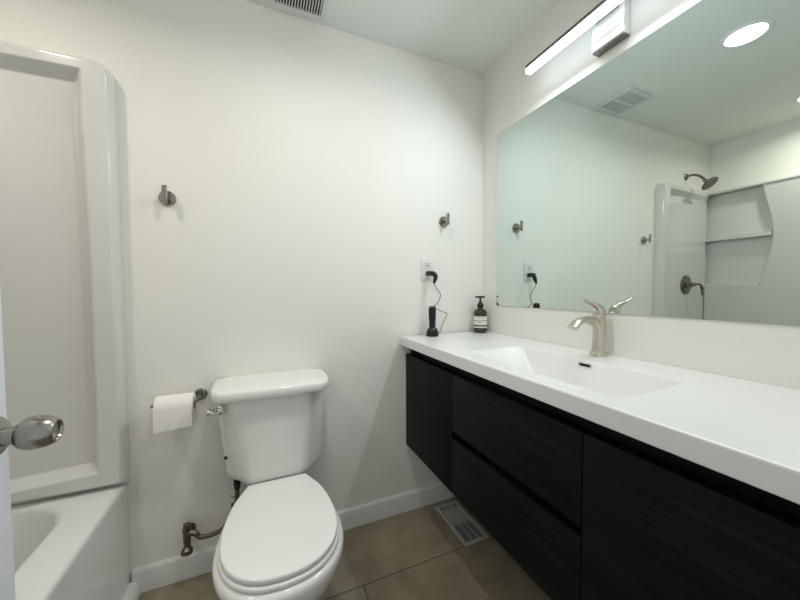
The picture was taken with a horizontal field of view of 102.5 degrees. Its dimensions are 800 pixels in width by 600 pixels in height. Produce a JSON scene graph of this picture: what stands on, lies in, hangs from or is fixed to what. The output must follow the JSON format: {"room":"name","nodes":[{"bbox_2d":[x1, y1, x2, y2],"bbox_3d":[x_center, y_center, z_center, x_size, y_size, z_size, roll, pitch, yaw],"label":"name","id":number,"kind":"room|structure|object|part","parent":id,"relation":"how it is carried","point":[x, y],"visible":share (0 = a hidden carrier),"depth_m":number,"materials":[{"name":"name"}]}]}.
{"room":"bathroom","nodes":[
{"label":"bathroom","id":0,"kind":"room"},
{"bbox_2d":[0,0,482,581],"bbox_3d":[-0.662,-0.063,1.465,2.660,2.440,0.100,-1,2,-23],"label":"wall","id":1,"kind":"structure","parent":0,"point":[311,169],"depth_m":1.43,"materials":[{"name":"paint"}]},
{"bbox_2d":[122,582,140,599],"bbox_3d":[-0.753,1.160,0.587,0.032,0.058,1.484,-1,2,-23],"label":"trim","id":2,"kind":"structure","parent":1,"relation":"attached to","point":[133,592],"depth_m":1.24,"materials":[{"name":"paint"}]},
{"bbox_2d":[158,185,175,205],"bbox_3d":[-0.920,-0.411,1.261,0.059,0.069,0.051,-1,2,-23],"label":"robe hook","id":3,"kind":"object","parent":1,"relation":"attached to","point":[167,198],"visible":1,"depth_m":1.27,"materials":[{"name":"silver metal"}]},
{"bbox_2d":[151,388,207,407],"bbox_3d":[-0.882,0.398,1.290,0.178,0.049,0.076,-1,2,-23],"label":"toilet paper holder","id":4,"kind":"object","parent":1,"relation":"attached to","point":[201,393],"visible":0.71,"depth_m":1.34,"materials":[{"name":"silver metal"}]},
{"bbox_2d":[153,392,195,433],"bbox_3d":[-0.878,0.432,1.256,0.124,0.124,0.100,-1,2,-23],"label":"toilet paper roll","id":5,"kind":"object","parent":4,"relation":"hanging from","point":[175,411],"visible":0.96,"depth_m":1.22,"materials":[{"name":"paper"}]},
{"bbox_3d":[-0.888,0.401,1.284,0.162,0.022,0.068,-1,2,-23],"label":"arm","id":6,"kind":"part","parent":4,"relation":"part of","materials":[{"name":"silver metal"}]},
{"bbox_2d":[180,522,197,556],"bbox_3d":[-0.858,0.967,1.313,0.061,0.129,0.087,-1,2,-23],"label":"shutoff valve","id":7,"kind":"object","parent":1,"relation":"attached to","point":[188,530],"visible":1,"depth_m":1.29,"materials":[{"name":"metal"}]},
{"bbox_3d":[-0.857,1.010,1.291,0.043,0.043,0.042,-1,2,-23],"label":"handle","id":8,"kind":"part","parent":7,"relation":"part of","materials":[{"name":"metal"}]},
{"bbox_2d":[195,479,240,539],"bbox_3d":[-0.753,0.854,1.328,0.174,0.245,0.029,-1,2,-17],"label":"supply hose","id":9,"kind":"object","parent":7,"relation":"attached to","point":[236,483],"visible":0.7,"depth_m":1.33,"materials":[{"name":"black plastic"}]},
{"bbox_2d":[132,482,454,592],"bbox_3d":[-0.282,1.102,1.605,1.692,0.098,0.014,-1,2,-23],"label":"baseboard","id":10,"kind":"structure","parent":1,"relation":"attached to","point":[155,575],"depth_m":1.60,"materials":[{"name":"paint"}]},
{"bbox_2d":[421,257,432,279],"bbox_3d":[0.148,-0.170,1.751,0.074,0.122,0.009,-1,2,-23],"label":"wall outlet","id":11,"kind":"object","parent":1,"relation":"attached to","point":[426,263],"visible":0.8,"depth_m":1.75,"materials":[{"name":"plastic"}]},
{"bbox_2d":[439,213,449,226],"bbox_3d":[0.252,-0.440,1.764,0.059,0.069,0.051,-1,2,-23],"label":"robe hook","id":12,"kind":"object","parent":1,"relation":"attached to","point":[444,221],"visible":1,"depth_m":1.77,"materials":[{"name":"silver metal"}]},
{"bbox_2d":[138,497,551,599],"bbox_3d":[-0.177,1.233,0.399,2.660,0.080,2.520,-1,2,-23],"label":"floor","id":13,"kind":"structure","parent":0,"point":[415,554],"depth_m":1.38,"materials":[{"name":"tile"}]},
{"bbox_2d":[11,483,129,599],"bbox_3d":[-1.117,0.967,0.427,0.755,0.460,1.501,-1,2,-23],"label":"bathtub","id":14,"kind":"object","parent":13,"relation":"on","point":[73,546],"visible":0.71,"depth_m":1.06,"materials":[{"name":"white plastic"}]},
{"bbox_2d":[0,41,129,505],"bbox_3d":[-1.124,-0.049,0.401,0.768,1.568,1.489,-1,2,-23],"label":"tub surround","id":15,"kind":"object","parent":14,"relation":"on","point":[62,286],"visible":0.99,"depth_m":1.15,"materials":[{"name":"white plastic"}]},
{"bbox_2d":[204,369,343,599],"bbox_3d":[-0.451,0.754,1.159,0.474,0.827,0.694,-1,2,-23],"label":"toilet","id":16,"kind":"object","parent":13,"relation":"on","point":[282,538],"visible":1,"depth_m":1.18,"materials":[{"name":"ceramic"}]},
{"bbox_3d":[-0.703,0.426,1.235,0.042,0.042,0.028,1,2,30],"label":"flush lever","id":17,"kind":"part","parent":16,"relation":"part of","materials":[{"name":"silver metal"}]},
{"bbox_3d":[-0.534,0.354,1.353,0.459,0.040,0.248,-1,2,-23],"label":"tank lid","id":18,"kind":"part","parent":16,"relation":"part of","materials":[{"name":"ceramic"}]},
{"bbox_3d":[-0.532,0.561,1.358,0.434,0.371,0.194,-1,2,-23],"label":"tank","id":19,"kind":"part","parent":16,"relation":"part of","materials":[{"name":"ceramic"}]},
{"bbox_3d":[-0.402,0.757,1.083,0.365,0.017,0.489,-1,2,-23],"label":"seat","id":20,"kind":"part","parent":16,"relation":"part of","materials":[{"name":"plastic"}]},
{"bbox_3d":[-0.402,0.739,1.083,0.353,0.019,0.477,-1,2,-23],"label":"seat lid","id":21,"kind":"part","parent":16,"relation":"part of","materials":[{"name":"plastic"}]},
{"bbox_2d":[435,500,489,546],"bbox_3d":[0.312,1.142,1.656,0.138,0.007,0.292,-1,2,-23],"label":"floor vent","id":22,"kind":"object","parent":13,"relation":"in","point":[463,525],"visible":1,"depth_m":1.64,"materials":[{"name":"metal"}]},
{"bbox_2d":[246,0,559,74],"bbox_3d":[-0.349,-1.298,0.677,2.660,0.080,1.720,-1,2,-23],"label":"ceiling","id":23,"kind":"structure","parent":0,"point":[470,35],"depth_m":1.50,"materials":[{"name":"paint"}]},
{"bbox_2d":[268,0,329,21],"bbox_3d":[-0.410,-1.272,1.315,0.241,0.014,0.234,-1,2,-23],"label":"ceiling vent","id":24,"kind":"object","parent":23,"relation":"in","point":[315,9],"visible":1,"depth_m":1.39,"materials":[{"name":"metal"}]},
{"bbox_2d":[482,0,799,389],"bbox_3d":[0.854,-0.061,1.181,0.100,2.440,1.620,-1,2,-23],"label":"wall","id":25,"kind":"structure","parent":0,"point":[756,352],"depth_m":1.28,"materials":[{"name":"paint"}]},
{"bbox_2d":[525,0,630,74],"bbox_3d":[0.740,-0.989,1.158,0.090,0.128,0.675,-1,2,-23],"label":"vanity light bar","id":26,"kind":"object","parent":25,"relation":"attached to","point":[609,20],"visible":1,"depth_m":1.17,"materials":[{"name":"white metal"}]},
{"bbox_3d":[0.766,-0.993,1.168,0.036,0.121,0.118,-1,2,-23],"label":"plate","id":27,"kind":"part","parent":26,"relation":"part of","materials":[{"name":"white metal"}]},
{"bbox_2d":[406,349,799,599],"bbox_3d":[0.555,0.527,1.137,0.497,0.540,1.495,-1,2,-23],"label":"vanity cabinet","id":28,"kind":"object","parent":25,"relation":"attached to","point":[589,510],"visible":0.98,"depth_m":0.76,"materials":[{"name":"black wood"}]},
{"bbox_3d":[0.135,0.539,1.524,0.030,0.492,0.454,-1,2,-23],"label":"door","id":29,"kind":"part","parent":28,"relation":"part of","materials":[{"name":"black wood"}]},
{"bbox_3d":[0.340,0.688,1.054,0.030,0.226,0.574,-1,2,-23],"label":"drawer","id":30,"kind":"part","parent":28,"relation":"part of","materials":[{"name":"black wood"}]},
{"bbox_3d":[0.339,0.425,1.045,0.030,0.232,0.574,-1,2,-23],"label":"drawer","id":31,"kind":"part","parent":28,"relation":"part of","materials":[{"name":"black wood"}]},
{"bbox_2d":[401,331,799,504],"bbox_3d":[0.544,0.264,1.116,0.530,0.108,1.490,-1,2,-23],"label":"countertop","id":32,"kind":"structure","parent":28,"relation":"on","point":[746,431],"depth_m":0.73,"materials":[{"name":"white stone"}]},
{"bbox_2d":[426,306,438,336],"bbox_3d":[0.171,0.112,1.703,0.066,0.158,0.066,-1,2,-23],"label":"handheld trimmer","id":33,"kind":"object","parent":32,"relation":"on","point":[432,331],"visible":1,"depth_m":1.69,"materials":[{"name":"black plastic"}]},
{"bbox_3d":[0.171,0.094,1.702,0.040,0.110,0.040,-1,2,-23],"label":"handle","id":34,"kind":"part","parent":33,"relation":"part of","materials":[{"name":"black plastic"}]},
{"bbox_2d":[426,271,446,332],"bbox_3d":[0.201,0.010,1.736,0.101,0.334,0.071,-1,2,-23],"label":"power cord","id":35,"kind":"object","parent":33,"relation":"attached to","point":[428,273],"visible":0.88,"depth_m":1.70,"materials":[{"name":"black plastic"}]},
{"bbox_2d":[473,296,486,332],"bbox_3d":[0.458,0.081,1.830,0.076,0.209,0.076,-1,2,-23],"label":"soap bottle","id":36,"kind":"object","parent":32,"relation":"on","point":[480,314],"visible":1,"depth_m":1.80,"materials":[{"name":"orange glass"}]},
{"bbox_2d":[468,347,687,397],"bbox_3d":[0.513,0.266,1.064,0.286,0.106,0.605,-1,2,-23],"label":"sink basin","id":37,"kind":"object","parent":32,"relation":"in","point":[612,381],"depth_m":1.09,"materials":[{"name":"white ceramic"}]},
{"bbox_2d":[567,299,608,356],"bbox_3d":[0.690,0.101,1.173,0.180,0.213,0.060,-1,2,-23],"label":"sink faucet","id":38,"kind":"object","parent":32,"relation":"on","point":[597,321],"visible":1,"depth_m":1.18,"materials":[{"name":"silver metal"}]},
{"bbox_3d":[0.679,0.088,1.168,0.156,0.058,0.042,-1,2,-23],"label":"spout","id":39,"kind":"part","parent":38,"relation":"part of","materials":[{"name":"silver metal"}]},
{"bbox_3d":[0.713,0.029,1.181,0.124,0.070,0.041,-1,2,-23],"label":"lever","id":40,"kind":"part","parent":38,"relation":"part of","materials":[{"name":"silver metal"}]},
{"bbox_3d":[0.545,0.571,0.572,0.030,0.492,0.461,-1,2,-23],"label":"door","id":41,"kind":"part","parent":28,"relation":"part of","materials":[{"name":"black wood"}]},
{"bbox_2d":[496,0,799,325],"bbox_3d":[0.777,-0.418,1.208,0.006,0.932,1.220,-1,2,-23],"label":"wall mirror","id":42,"kind":"object","parent":25,"relation":"attached to","point":[664,181],"visible":0.89,"depth_m":1.01,"materials":[{"name":"silver mirror"}]},
{"bbox_3d":[-0.022,-0.014,-0.022,2.460,2.440,0.100,-1,2,-23],"label":"wall","id":43,"kind":"structure","parent":0,"visible":0},
{"bbox_2d":[0,291,63,599],"bbox_3d":[-0.511,0.176,0.235,0.128,2.023,0.722,-1,2,-23],"label":"door","id":44,"kind":"structure","parent":43,"relation":"in","point":[36,432],"depth_m":0.54,"materials":[{"name":"paint"}]},
{"bbox_3d":[-0.606,0.216,0.518,0.080,0.054,0.054,-1,2,-23],"label":"knob","id":45,"kind":"part","parent":44,"relation":"part of","materials":[{"name":"silver metal"}]}
]}

